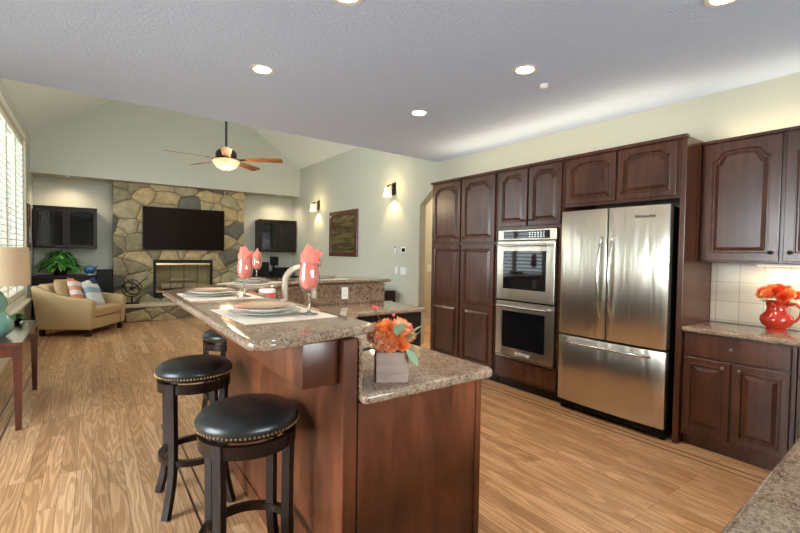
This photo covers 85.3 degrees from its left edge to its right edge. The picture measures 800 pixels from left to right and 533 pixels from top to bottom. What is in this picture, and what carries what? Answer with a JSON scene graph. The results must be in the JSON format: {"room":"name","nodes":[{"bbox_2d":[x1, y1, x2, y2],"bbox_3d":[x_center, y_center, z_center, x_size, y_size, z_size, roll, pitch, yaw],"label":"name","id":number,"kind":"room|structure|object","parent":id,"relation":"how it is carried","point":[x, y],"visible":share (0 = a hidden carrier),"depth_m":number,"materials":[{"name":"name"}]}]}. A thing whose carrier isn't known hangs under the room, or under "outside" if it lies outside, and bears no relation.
{"room":"kitchen","nodes":[
{"label":"kitchen","id":0,"kind":"room"},
{"bbox_2d":[0,79,33,320],"bbox_3d":[-5.135,-0.547,5.595,0.120,3.470,6.300,0,2,-35],"label":"wall","id":1,"kind":"structure","parent":0,"point":[28,309],"depth_m":7.36,"materials":[{"name":"grey paint"}]},
{"bbox_2d":[0,92,31,314],"bbox_3d":[-5.123,-0.730,5.671,0.190,2.670,3.520,0,2,-35],"label":"window","id":2,"kind":"structure","parent":1,"relation":"in","point":[9,135],"depth_m":6.18,"materials":[{"name":"beige"}]},
{"bbox_2d":[0,319,32,370],"bbox_3d":[-5.104,1.116,5.685,0.018,0.140,6.300,0,2,-35],"label":"baseboard","id":3,"kind":"structure","parent":1,"relation":"attached to","point":[3,361],"depth_m":5.21,"materials":[{"name":"beige"}]},
{"bbox_2d":[26,203,30,250],"bbox_3d":[-6.341,-0.665,7.422,0.034,0.800,0.340,0,2,-35],"label":"wall frame","id":4,"kind":"object","parent":1,"relation":"attached to","point":[28,206],"visible":0.77,"depth_m":7.30,"materials":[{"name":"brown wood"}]},
{"bbox_2d":[33,176,291,274],"bbox_3d":[-4.875,-0.716,9.715,5.320,3.570,0.120,0,2,-35],"label":"wall","id":5,"kind":"structure","parent":0,"point":[48,191],"depth_m":8.79,"materials":[{"name":"grey paint"}]},
{"bbox_2d":[32,205,97,248],"bbox_3d":[-6.388,-0.742,8.325,0.975,0.780,0.379,0,2,-35],"label":"upper cabinet","id":6,"kind":"object","parent":5,"relation":"attached to","point":[53,226],"visible":1,"depth_m":8.18,"materials":[{"name":"black wood"}]},
{"bbox_2d":[255,219,296,251],"bbox_3d":[-3.053,-0.744,10.698,0.930,0.780,0.379,0,2,-35],"label":"upper cabinet","id":7,"kind":"object","parent":5,"relation":"attached to","point":[270,235],"visible":0.99,"depth_m":10.54,"materials":[{"name":"black wood"}]},
{"bbox_2d":[30,100,299,198],"bbox_3d":[-4.663,-2.945,9.396,5.080,2.470,0.500,0,2,-35],"label":"wall","id":8,"kind":"structure","parent":0,"point":[114,140],"depth_m":8.86,"materials":[{"name":"grey paint"}]},
{"bbox_2d":[0,78,356,168],"bbox_3d":[-3.094,-3.190,7.187,5.320,1.943,6.100,0,2,-35],"label":"vault","id":9,"kind":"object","parent":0,"point":[39,107],"depth_m":7.65,"materials":[{"name":"white paint"}]},
{"bbox_2d":[164,121,282,171],"bbox_3d":[-2.525,-2.658,6.206,1.505,2.590,1.542,0,2,-35],"label":"ceiling fan","id":10,"kind":"object","parent":9,"relation":"hanging from","point":[225,158],"visible":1,"depth_m":6.22,"materials":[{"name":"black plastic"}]},
{"bbox_2d":[0,318,770,532],"bbox_3d":[-1.052,1.336,4.339,8.700,0.100,13.400,0,2,-35],"label":"floor","id":11,"kind":"structure","parent":0,"point":[83,458],"depth_m":3.00,"materials":[{"name":"brown wood"}]},
{"bbox_2d":[0,320,38,430],"bbox_3d":[-3.474,0.916,3.803,0.395,0.700,1.320,0,2,-35],"label":"console table","id":12,"kind":"object","parent":11,"relation":"on","point":[14,344],"visible":0.93,"depth_m":3.41,"materials":[{"name":"brown wood"}]},
{"bbox_2d":[0,247,30,337],"bbox_3d":[-3.288,0.204,3.514,0.464,0.745,0.464,0,2,-35],"label":"table lamp","id":13,"kind":"object","parent":12,"relation":"on","point":[14,261],"visible":1,"depth_m":3.48,"materials":[{"name":"beige fabric"}]},
{"bbox_2d":[10,313,27,323],"bbox_3d":[-3.733,0.505,4.205,0.219,0.096,0.253,0,2,-35],"label":"plant","id":14,"kind":"object","parent":12,"relation":"on","point":[17,318],"visible":0.62,"depth_m":4.23,"materials":[{"name":"green plant"}]},
{"bbox_2d":[0,331,46,416],"bbox_3d":[-3.551,1.263,3.910,0.012,0.003,8.800,0,2,-35],"label":"trim","id":15,"kind":"structure","parent":11,"relation":"on","point":[46,331],"depth_m":4.24,"materials":[{"name":"brown wood"}]},
{"bbox_2d":[0,331,51,440],"bbox_3d":[-3.490,1.262,3.953,0.012,0.003,8.800,0,2,-35],"label":"trim","id":16,"kind":"structure","parent":11,"relation":"on","point":[51,331],"depth_m":3.84,"materials":[{"name":"brown wood"}]},
{"bbox_2d":[32,274,95,319],"bbox_3d":[-6.255,0.624,8.367,1.215,0.930,0.555,0,2,-35],"label":"base cabinet","id":17,"kind":"object","parent":11,"relation":"on","point":[37,280],"visible":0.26,"depth_m":7.98,"materials":[{"name":"black wood"}]},
{"bbox_2d":[32,250,83,274],"bbox_3d":[-6.380,-0.074,8.134,0.803,0.475,0.553,0,2,-35],"label":"potted plant","id":18,"kind":"object","parent":17,"relation":"on","point":[61,260],"visible":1,"depth_m":8.10,"materials":[{"name":"green plant"}]},
{"bbox_2d":[84,265,97,274],"bbox_3d":[-5.975,0.067,8.399,0.225,0.190,0.100,0,2,-35],"label":"teapot","id":19,"kind":"object","parent":17,"relation":"on","point":[89,270],"visible":0.99,"depth_m":8.36,"materials":[{"name":"blue ceramic"}]},
{"bbox_2d":[31,283,125,336],"bbox_3d":[-5.486,0.707,7.491,0.971,0.840,0.970,1,2,-3],"label":"armchair","id":20,"kind":"object","parent":11,"relation":"on","point":[53,311],"visible":0.83,"depth_m":7.02,"materials":[{"name":"tan fabric"},{"name":"dark wood"}]},
{"bbox_2d":[53,278,73,296],"bbox_3d":[-5.604,0.430,7.316,0.204,0.446,0.460,1,2,-3],"label":"throw pillow","id":21,"kind":"object","parent":20,"relation":"on","point":[60,286],"visible":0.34,"depth_m":7.14,"materials":[{"name":"beige fabric"}]},
{"bbox_2d":[67,277,85,297],"bbox_3d":[-5.488,0.439,7.402,0.215,0.532,0.553,1,2,-11],"label":"throw pillow","id":22,"kind":"object","parent":20,"relation":"on","point":[75,289],"visible":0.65,"depth_m":7.25,"materials":[{"name":"fabric"}]},
{"bbox_2d":[81,282,104,304],"bbox_3d":[-5.357,0.480,7.590,0.222,0.447,0.483,1,2,-3],"label":"throw pillow","id":23,"kind":"object","parent":20,"relation":"on","point":[91,291],"visible":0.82,"depth_m":7.52,"materials":[{"name":"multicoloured fabric"}]},
{"bbox_2d":[84,276,102,292],"bbox_3d":[-5.514,0.439,7.742,0.193,0.507,0.520,1,2,12],"label":"throw pillow","id":24,"kind":"object","parent":20,"relation":"on","point":[92,280],"visible":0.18,"depth_m":7.80,"materials":[{"name":"blue fabric"}]},
{"bbox_2d":[95,303,120,316],"bbox_3d":[-5.359,0.748,7.498,0.675,0.150,0.730,1,2,-3],"label":"seat cushion","id":25,"kind":"object","parent":20,"relation":"on","point":[107,309],"depth_m":7.52,"materials":[{"name":"beige fabric"}]},
{"bbox_2d":[96,269,113,324],"bbox_3d":[-5.580,0.579,8.215,0.260,1.050,0.272,0,2,-35],"label":"loudspeaker","id":26,"kind":"object","parent":11,"relation":"on","point":[104,277],"visible":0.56,"depth_m":8.11,"materials":[{"name":"black plastic"}]},
{"bbox_2d":[97,271,111,292],"bbox_3d":[-5.504,0.583,8.109,0.230,1.010,0.012,0,2,-35],"label":"grille","id":27,"kind":"object","parent":26,"relation":"attached to","point":[104,278],"depth_m":8.10,"materials":[{"name":"black plastic"}]},
{"bbox_2d":[112,181,243,322],"bbox_3d":[-4.597,-0.310,9.389,2.668,2.785,0.750,0,2,-35],"label":"stone fireplace","id":28,"kind":"object","parent":11,"relation":"on","point":[130,261],"visible":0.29,"depth_m":9.04,"materials":[{"name":"beige stone"}]},
{"bbox_2d":[121,277,146,303],"bbox_3d":[-5.301,0.481,8.675,0.443,0.527,0.100,0,2,-35],"label":"metal sculpture","id":29,"kind":"object","parent":28,"relation":"on","point":[129,281],"visible":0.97,"depth_m":8.64,"materials":[{"name":"black metal"}]},
{"bbox_2d":[142,206,223,250],"bbox_3d":[-4.618,-0.796,9.344,1.590,0.890,0.077,0,2,-35],"label":"television","id":30,"kind":"object","parent":28,"relation":"attached to","point":[163,228],"visible":1,"depth_m":9.27,"materials":[{"name":"black plastic"}]},
{"bbox_2d":[153,260,212,297],"bbox_3d":[-4.663,0.250,9.378,1.155,0.785,0.036,0,2,-35],"label":"fireplace insert","id":31,"kind":"object","parent":28,"relation":"attached to","point":[155,262],"visible":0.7,"depth_m":9.25,"materials":[{"name":"black metal"}]},
{"bbox_3d":[-4.776,0.564,9.518,0.680,0.144,0.220,0,2,-35],"label":"grate","id":32,"kind":"object","parent":28,"relation":"in","visible":0},
{"bbox_2d":[160,283,181,288],"bbox_3d":[-4.925,0.421,9.345,0.419,0.142,0.140,0,2,-35],"label":"log","id":33,"kind":"object","parent":32,"relation":"on","point":[163,285],"visible":0.96,"depth_m":9.30,"materials":[{"name":"brown wood"}]},
{"bbox_2d":[182,282,202,287],"bbox_3d":[-4.574,0.418,9.594,0.420,0.142,0.138,0,2,-28],"label":"log","id":34,"kind":"object","parent":32,"relation":"on","point":[188,284],"visible":0.67,"depth_m":9.53,"materials":[{"name":"brown wood"}]},
{"bbox_3d":[-4.822,0.405,9.580,0.562,0.132,0.134,0,2,-35],"label":"log","id":35,"kind":"object","parent":32,"relation":"on","visible":0},
{"bbox_2d":[169,277,193,281],"bbox_3d":[-4.781,0.282,9.521,0.100,0.101,0.510,2,2,40],"label":"log","id":36,"kind":"object","parent":35,"relation":"on","point":[179,279],"visible":0.98,"depth_m":9.49,"materials":[{"name":"brown wood"}]},
{"bbox_2d":[160,424,202,526],"bbox_3d":[-1.151,1.342,2.428,0.012,0.003,2.800,0,2,-35],"label":"trim","id":37,"kind":"structure","parent":11,"relation":"on","point":[180,472],"depth_m":2.52,"materials":[{"name":"brown wood"}]},
{"bbox_2d":[178,436,203,494],"bbox_3d":[-1.062,1.343,2.429,0.012,0.003,2.700,0,2,-35],"label":"trim","id":38,"kind":"structure","parent":11,"relation":"on","point":[185,453],"depth_m":2.79,"materials":[{"name":"brown wood"}]},
{"bbox_2d":[154,354,235,521],"bbox_3d":[-1.190,0.936,2.519,0.411,0.814,0.412,0,2,-34],"label":"bar stool","id":39,"kind":"object","parent":11,"relation":"on","point":[170,373],"visible":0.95,"depth_m":2.37,"materials":[{"name":"black leather"}]},
{"bbox_2d":[201,329,226,409],"bbox_3d":[-1.390,0.903,3.542,0.412,0.814,0.411,2,2,37],"label":"bar stool","id":40,"kind":"object","parent":11,"relation":"on","point":[210,338],"visible":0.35,"depth_m":3.37,"materials":[{"name":"black leather"}]},
{"bbox_2d":[193,393,299,532],"bbox_3d":[-0.630,0.966,1.801,0.411,0.814,0.412,0,2,-30],"label":"bar stool","id":41,"kind":"object","parent":11,"relation":"on","point":[252,417],"visible":1,"depth_m":1.70,"materials":[{"name":"black leather"}]},
{"bbox_2d":[250,275,297,288],"bbox_3d":[-3.106,0.649,10.608,1.135,0.840,0.555,0,2,-35],"label":"base cabinet","id":42,"kind":"object","parent":11,"relation":"on","point":[291,276],"visible":0.03,"depth_m":10.34,"materials":[{"name":"black wood"}]},
{"bbox_2d":[250,262,268,276],"bbox_3d":[-3.360,0.061,10.387,0.400,0.340,0.232,0,2,-35],"label":"loudspeaker","id":43,"kind":"object","parent":42,"relation":"on","point":[264,271],"visible":0.62,"depth_m":10.32,"materials":[{"name":"black plastic"}]},
{"bbox_2d":[270,257,278,266],"bbox_3d":[-3.140,-0.013,10.818,0.220,0.470,0.080,0,2,-35],"label":"monitor","id":44,"kind":"object","parent":42,"relation":"on","point":[273,260],"visible":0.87,"depth_m":10.80,"materials":[{"name":"black plastic"}]},
{"bbox_2d":[269,267,288,275],"bbox_3d":[-2.970,0.126,10.754,0.460,0.200,0.250,0,2,-35],"label":"stereo receiver","id":45,"kind":"object","parent":42,"relation":"on","point":[276,271],"visible":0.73,"depth_m":10.64,"materials":[{"name":"black plastic"}]},
{"bbox_2d":[206,282,480,532],"bbox_3d":[-0.284,0.777,3.168,2.000,1.110,2.682,0,2,-35],"label":"base cabinet","id":46,"kind":"object","parent":11,"relation":"on","point":[410,463],"visible":0.52,"depth_m":1.78,"materials":[{"name":"brown wood"}]},
{"bbox_2d":[163,276,390,351],"bbox_3d":[-0.862,0.187,3.293,1.528,0.036,3.877,1,2,0],"label":"countertop","id":47,"kind":"structure","parent":46,"relation":"on","point":[265,337],"depth_m":1.69,"materials":[{"name":"brown stone"}]},
{"bbox_2d":[177,291,262,301],"bbox_3d":[-1.124,0.181,2.695,0.400,0.003,0.500,0,2,-35],"label":"placemat","id":48,"kind":"object","parent":47,"relation":"on","point":[191,298],"visible":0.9,"depth_m":2.58,"materials":[{"name":"beige fabric"}]},
{"bbox_2d":[183,291,237,296],"bbox_3d":[-1.168,0.171,2.688,0.316,0.016,0.316,0,2,-35],"label":"charger plate","id":49,"kind":"object","parent":48,"relation":"on","point":[231,292],"visible":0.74,"depth_m":2.65,"materials":[{"name":"white ceramic"}]},
{"bbox_2d":[186,289,234,294],"bbox_3d":[-1.167,0.156,2.687,0.280,0.020,0.280,0,2,-35],"label":"dinner plate","id":50,"kind":"object","parent":49,"relation":"on","point":[230,290],"visible":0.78,"depth_m":2.62,"materials":[{"name":"white ceramic"}]},
{"bbox_2d":[190,287,231,291],"bbox_3d":[-1.167,0.145,2.687,0.236,0.014,0.236,0,2,-35],"label":"salad plate","id":51,"kind":"object","parent":50,"relation":"on","point":[208,289],"visible":0.98,"depth_m":2.72,"materials":[{"name":"beige ceramic"}]},
{"bbox_2d":[236,261,252,296],"bbox_3d":[-0.950,0.067,2.657,0.096,0.232,0.096,2,2,37],"label":"wine glass","id":52,"kind":"object","parent":48,"relation":"on","point":[244,294],"visible":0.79,"depth_m":2.65,"materials":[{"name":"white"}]},
{"bbox_2d":[237,246,252,277],"bbox_3d":[-0.943,-0.028,2.655,0.096,0.199,0.084,1,2,-9],"label":"napkin","id":53,"kind":"object","parent":52,"relation":"in","point":[244,268],"visible":1,"depth_m":2.63,"materials":[{"name":"pink fabric"}]},
{"bbox_2d":[217,281,280,284],"bbox_3d":[-1.310,0.144,3.863,0.400,0.003,0.460,1,2,13],"label":"placemat","id":54,"kind":"object","parent":47,"relation":"on","point":[269,282],"visible":0.54,"depth_m":3.75,"materials":[{"name":"beige fabric"}]},
{"bbox_2d":[233,280,268,282],"bbox_3d":[-1.303,0.135,3.818,0.316,0.016,0.316,0,2,-35],"label":"charger plate","id":55,"kind":"object","parent":54,"relation":"on","point":[236,280],"visible":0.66,"depth_m":3.77,"materials":[{"name":"white ceramic"}]},
{"bbox_2d":[235,279,267,281],"bbox_3d":[-1.303,0.121,3.818,0.280,0.020,0.280,0,2,-35],"label":"dinner plate","id":56,"kind":"object","parent":55,"relation":"on","point":[242,280],"visible":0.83,"depth_m":3.74,"materials":[{"name":"white ceramic"}]},
{"bbox_2d":[238,277,264,279],"bbox_3d":[-1.302,0.110,3.817,0.236,0.014,0.236,0,2,-35],"label":"salad plate","id":57,"kind":"object","parent":56,"relation":"on","point":[248,278],"visible":0.79,"depth_m":3.87,"materials":[{"name":"beige ceramic"}]},
{"bbox_2d":[211,306,337,324],"bbox_3d":[-0.580,0.211,1.966,0.400,0.003,0.500,0,2,-38],"label":"placemat","id":58,"kind":"object","parent":47,"relation":"on","point":[244,319],"visible":0.72,"depth_m":1.84,"materials":[{"name":"beige fabric"}]},
{"bbox_2d":[227,307,300,315],"bbox_3d":[-0.605,0.201,1.948,0.316,0.016,0.316,0,2,-35],"label":"charger plate","id":59,"kind":"object","parent":58,"relation":"on","point":[295,309],"visible":0.61,"depth_m":1.90,"materials":[{"name":"white ceramic"}]},
{"bbox_2d":[232,304,296,312],"bbox_3d":[-0.604,0.187,1.947,0.280,0.020,0.280,0,2,-35],"label":"dinner plate","id":60,"kind":"object","parent":59,"relation":"on","point":[292,305],"visible":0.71,"depth_m":1.90,"materials":[{"name":"white ceramic"}]},
{"bbox_2d":[237,301,291,308],"bbox_3d":[-0.604,0.176,1.947,0.236,0.014,0.236,0,2,-35],"label":"salad plate","id":61,"kind":"object","parent":60,"relation":"on","point":[261,304],"visible":1,"depth_m":1.97,"materials":[{"name":"beige ceramic"}]},
{"bbox_2d":[298,264,319,314],"bbox_3d":[-0.404,0.097,1.933,0.096,0.232,0.096,1,2,17],"label":"wine glass","id":62,"kind":"object","parent":58,"relation":"on","point":[308,312],"visible":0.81,"depth_m":1.93,"materials":[{"name":"clear glass"}]},
{"bbox_2d":[299,244,323,288],"bbox_3d":[-0.400,0.001,1.934,0.084,0.199,0.096,2,2,32],"label":"napkin","id":63,"kind":"object","parent":62,"relation":"in","point":[309,274],"visible":1,"depth_m":1.90,"materials":[{"name":"pink fabric"}]},
{"bbox_2d":[298,277,344,279],"bbox_3d":[-0.825,0.129,4.612,0.440,0.003,0.360,0,2,-35],"label":"placemat","id":64,"kind":"object","parent":47,"relation":"on","point":[334,278],"visible":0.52,"depth_m":4.58,"materials":[{"name":"beige fabric"}]},
{"bbox_3d":[-0.854,0.016,4.428,0.096,0.232,0.096,-1,2,-44],"label":"wine glass","id":65,"kind":"object","parent":64,"relation":"on","visible":0},
{"bbox_2d":[315,249,321,267],"bbox_3d":[-0.848,-0.080,4.425,0.094,0.199,0.084,1,2,6],"label":"napkin","id":66,"kind":"object","parent":65,"relation":"in","point":[316,251],"visible":0.45,"depth_m":4.40,"materials":[{"name":"pink fabric"}]},
{"bbox_3d":[-1.365,0.017,4.137,0.096,0.232,0.096,0,2,-20],"label":"wine glass","id":67,"kind":"object","parent":47,"relation":"on","visible":0},
{"bbox_2d":[250,248,260,268],"bbox_3d":[-1.367,-0.079,4.135,0.091,0.199,0.087,2,2,40],"label":"napkin","id":68,"kind":"object","parent":67,"relation":"in","point":[256,262],"visible":0.96,"depth_m":4.10,"materials":[{"name":"pink fabric"}]},
{"bbox_2d":[310,301,491,404],"bbox_3d":[-0.130,0.440,3.160,1.834,0.040,2.590,0,2,-35],"label":"countertop","id":69,"kind":"structure","parent":46,"relation":"on","point":[434,370],"depth_m":1.95,"materials":[{"name":"brown stone"}]},
{"bbox_2d":[259,288,275,297],"bbox_3d":[-0.929,0.284,3.034,0.120,0.255,0.120,0,2,-35],"label":"glass jar","id":70,"kind":"object","parent":69,"relation":"on","point":[266,291],"visible":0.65,"depth_m":2.99,"materials":[{"name":"red"}]},
{"bbox_2d":[281,264,316,300],"bbox_3d":[-0.725,0.198,3.129,0.264,0.428,0.060,0,2,-25],"label":"kitchen faucet","id":71,"kind":"object","parent":69,"relation":"on","point":[284,292],"visible":0.33,"depth_m":3.07,"materials":[{"name":"silver metal"}]},
{"bbox_2d":[275,283,384,391],"bbox_3d":[-0.613,0.315,3.157,0.918,0.195,3.108,1,2,-1],"label":"backsplash","id":72,"kind":"structure","parent":69,"relation":"on","point":[367,292],"depth_m":4.33,"materials":[{"name":"brown stone"}]},
{"bbox_2d":[342,287,347,298],"bbox_3d":[-0.560,0.271,4.414,0.072,0.120,0.008,0,2,-35],"label":"wall outlet","id":73,"kind":"object","parent":72,"relation":"attached to","point":[344,289],"visible":1,"depth_m":4.41,"materials":[{"name":"white plastic"}]},
{"bbox_2d":[374,349,408,382],"bbox_3d":[-0.038,0.401,1.800,0.136,0.120,0.136,1,2,-4],"label":"flower box","id":74,"kind":"object","parent":69,"relation":"on","point":[388,367],"visible":0.78,"depth_m":1.73,"materials":[{"name":"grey wood"}]},
{"bbox_2d":[362,305,421,365],"bbox_3d":[-0.032,0.274,1.791,0.260,0.232,0.194,1,2,10],"label":"flower bouquet","id":75,"kind":"object","parent":74,"relation":"in","point":[391,336],"visible":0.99,"depth_m":1.74,"materials":[{"name":"orange plant"}]},
{"bbox_2d":[384,289,394,301],"bbox_3d":[-0.519,0.791,7.459,0.370,0.820,1.000,0,2,-35],"label":"console table","id":76,"kind":"object","parent":11,"relation":"on","point":[389,295],"visible":0.16,"depth_m":7.09,"materials":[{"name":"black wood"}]},
{"bbox_2d":[430,170,498,381],"bbox_3d":[0.934,0.102,5.418,0.589,2.362,1.144,0,2,-35],"label":"pantry cabinet","id":77,"kind":"object","parent":11,"relation":"on","point":[464,209],"visible":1,"depth_m":5.18,"materials":[{"name":"brown wood"}]},
{"bbox_2d":[495,157,580,401],"bbox_3d":[1.505,0.134,4.615,0.589,2.362,0.825,0,2,-35],"label":"tall cabinet","id":78,"kind":"object","parent":11,"relation":"on","point":[530,196],"visible":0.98,"depth_m":4.40,"materials":[{"name":"brown wood"}]},
{"bbox_2d":[495,228,558,368],"bbox_3d":[1.440,0.298,4.586,0.560,1.358,0.730,0,2,-35],"label":"double wall oven","id":79,"kind":"object","parent":78,"relation":"in","point":[527,259],"visible":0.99,"depth_m":4.41,"materials":[{"name":"silver metal"}]},
{"bbox_2d":[558,204,679,439],"bbox_3d":[1.978,0.424,3.855,0.682,1.839,0.936,0,2,-35],"label":"refrigerator","id":80,"kind":"object","parent":11,"relation":"on","point":[618,284],"visible":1,"depth_m":3.60,"materials":[{"name":"silver metal"}]},
{"bbox_2d":[481,385,760,482],"bbox_3d":[1.452,1.335,3.972,0.012,0.003,4.100,0,2,-35],"label":"trim","id":81,"kind":"structure","parent":11,"relation":"on","point":[481,385],"depth_m":3.40,"materials":[{"name":"brown wood"}]},
{"bbox_2d":[481,382,763,479],"bbox_3d":[1.513,1.334,4.015,0.012,0.003,4.100,0,2,-35],"label":"trim","id":82,"kind":"structure","parent":11,"relation":"on","point":[481,382],"depth_m":3.44,"materials":[{"name":"brown wood"}]},
{"bbox_2d":[564,133,711,443],"bbox_3d":[2.047,0.165,3.854,0.589,2.362,1.036,0,2,-35],"label":"tall cabinet","id":83,"kind":"object","parent":11,"relation":"on","point":[666,170],"visible":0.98,"depth_m":3.44,"materials":[{"name":"brown wood"}]},
{"bbox_2d":[680,331,798,470],"bbox_3d":[2.538,0.937,3.200,0.554,0.872,0.659,0,2,-35],"label":"base cabinet","id":84,"kind":"object","parent":11,"relation":"on","point":[739,400],"visible":0.97,"depth_m":3.03,"materials":[{"name":"brown wood"}]},
{"bbox_2d":[795,347,799,441],"bbox_3d":[2.894,0.914,2.725,0.524,0.787,0.515,0,2,-35],"label":"base cabinet","id":85,"kind":"object","parent":11,"relation":"on","point":[797,430],"visible":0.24,"depth_m":2.79,"materials":[{"name":"brown wood"}]},
{"bbox_3d":[1.979,0.983,1.380,3.575,0.872,0.610,0,2,-35],"label":"base cabinet","id":86,"kind":"object","parent":11,"relation":"on","visible":0},
{"bbox_2d":[681,321,799,532],"bbox_3d":[1.631,0.505,1.815,3.636,0.038,1.834,0,2,-35],"label":"countertop","id":87,"kind":"structure","parent":86,"relation":"on","point":[774,506],"depth_m":0.97,"materials":[{"name":"beige stone"}]},
{"bbox_2d":[759,300,799,331],"bbox_3d":[2.722,0.355,3.122,0.220,0.215,0.195,2,2,29],"label":"ceramic pitcher","id":88,"kind":"object","parent":87,"relation":"on","point":[776,317],"visible":0.96,"depth_m":3.07,"materials":[{"name":"red ceramic"}]},
{"bbox_2d":[755,283,799,303],"bbox_3d":[2.720,0.191,3.110,0.260,0.143,0.282,2,2,25],"label":"flower bouquet","id":89,"kind":"object","parent":88,"relation":"in","point":[783,293],"visible":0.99,"depth_m":3.07,"materials":[{"name":"orange plant"}]},
{"bbox_2d":[0,0,799,161],"bbox_3d":[0.006,-1.464,1.462,6.920,0.120,7.470,0,2,-35],"label":"ceiling","id":90,"kind":"structure","parent":0,"point":[354,75],"depth_m":3.03,"materials":[{"name":"white paint"}]},
{"bbox_2d":[249,64,274,74],"bbox_3d":[-1.030,-1.471,3.248,0.184,0.004,0.184,0,2,-35],"label":"recessed light","id":91,"kind":"object","parent":90,"relation":"in","point":[256,68],"visible":1,"depth_m":3.25,"materials":[{"name":"white plastic"}]},
{"bbox_2d":[334,0,362,5],"bbox_3d":[-0.280,-1.431,2.297,0.184,0.004,0.184,0,2,-35],"label":"recessed light","id":92,"kind":"object","parent":90,"relation":"in","point":[342,2],"visible":1,"depth_m":2.36,"materials":[{"name":"white plastic"}]},
{"bbox_2d":[410,110,428,115],"bbox_3d":[0.184,-1.481,4.197,0.184,0.004,0.184,0,2,-35],"label":"recessed light","id":93,"kind":"object","parent":90,"relation":"in","point":[414,112],"visible":1,"depth_m":4.18,"materials":[{"name":"white plastic"}]},
{"bbox_2d":[512,64,537,74],"bbox_3d":[0.917,-1.440,3.185,0.184,0.004,0.184,0,2,-35],"label":"recessed light","id":94,"kind":"object","parent":90,"relation":"in","point":[526,69],"visible":1,"depth_m":3.18,"materials":[{"name":"white plastic"}]},
{"bbox_2d":[540,83,548,89],"bbox_3d":[1.149,-1.432,3.461,0.070,0.030,0.070,0,2,-35],"label":"smoke detector","id":95,"kind":"object","parent":90,"relation":"attached to","point":[543,86],"visible":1,"depth_m":3.44,"materials":[{"name":"white plastic"}]},
{"bbox_2d":[703,0,737,7],"bbox_3d":[1.693,-1.401,2.265,0.184,0.004,0.184,0,2,-35],"label":"recessed light","id":96,"kind":"object","parent":90,"relation":"in","point":[708,3],"visible":1,"depth_m":2.31,"materials":[{"name":"white plastic"}]},
{"bbox_2d":[424,198,432,318],"bbox_3d":[0.567,-0.238,7.760,1.280,2.890,4.600,0,2,-35],"label":"wall","id":97,"kind":"structure","parent":0,"point":[428,231],"depth_m":8.69,"materials":[{"name":"beige paint"}]},
{"bbox_2d":[424,318,430,325],"bbox_3d":[0.979,1.134,8.109,0.018,0.140,4.400,0,2,-35],"label":"baseboard","id":98,"kind":"structure","parent":97,"relation":"attached to","point":[427,321],"depth_m":8.70,"materials":[{"name":"beige wood"}]},
{"bbox_2d":[292,72,799,343],"bbox_3d":[1.101,-0.462,5.799,0.120,3.470,13.200,0,2,-35],"label":"wall","id":99,"kind":"structure","parent":0,"point":[358,177],"depth_m":6.88,"materials":[{"name":"grey paint"}]},
{"bbox_2d":[310,200,319,211],"bbox_3d":[-1.921,-1.364,9.752,0.215,0.250,0.150,0,2,-35],"label":"wall sconce","id":100,"kind":"object","parent":99,"relation":"attached to","point":[312,208],"visible":1,"depth_m":9.74,"materials":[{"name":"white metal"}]},
{"bbox_2d":[329,208,358,256],"bbox_3d":[-1.162,-0.671,8.846,0.035,0.930,1.200,0,2,-35],"label":"framed picture","id":101,"kind":"object","parent":99,"relation":"attached to","point":[343,225],"visible":1,"depth_m":8.80,"materials":[{"name":"brown wood"}]},
{"bbox_2d":[383,182,395,196],"bbox_3d":[-0.183,-1.296,7.308,0.215,0.250,0.150,0,2,-35],"label":"wall sconce","id":102,"kind":"object","parent":99,"relation":"attached to","point":[387,193],"visible":1,"depth_m":7.32,"materials":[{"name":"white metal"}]},
{"bbox_2d":[400,267,406,274],"bbox_3d":[0.054,0.073,7.163,0.012,0.120,0.170,0,2,-35],"label":"light switch","id":103,"kind":"object","parent":99,"relation":"attached to","point":[403,270],"visible":1,"depth_m":7.15,"materials":[{"name":"white plastic"}]},
{"bbox_2d":[401,247,406,252],"bbox_3d":[0.065,-0.271,7.132,0.026,0.100,0.150,0,2,-35],"label":"thermostat","id":104,"kind":"object","parent":99,"relation":"attached to","point":[403,249],"visible":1,"depth_m":7.11,"materials":[{"name":"white plastic"}]},
{"bbox_2d":[699,125,799,263],"bbox_3d":[2.757,-0.489,3.083,0.319,0.935,1.009,0,2,-35],"label":"upper cabinet","id":105,"kind":"object","parent":99,"relation":"attached to","point":[750,195],"visible":1,"depth_m":3.15,"materials":[{"name":"brown wood"}]},
{"bbox_2d":[756,264,799,266],"bbox_3d":[2.837,-0.003,3.000,0.040,0.018,0.600,0,2,-35],"label":"strip light","id":106,"kind":"object","parent":105,"relation":"attached to","point":[776,265],"visible":1,"depth_m":3.12,"materials":[{"name":"white plastic"}]},
{"bbox_2d":[710,262,799,329],"bbox_3d":[3.114,0.234,2.859,0.011,0.484,1.834,0,2,-35],"label":"tile backsplash","id":107,"kind":"structure","parent":99,"relation":"attached to","point":[734,286],"depth_m":3.42,"materials":[{"name":"white tile"}]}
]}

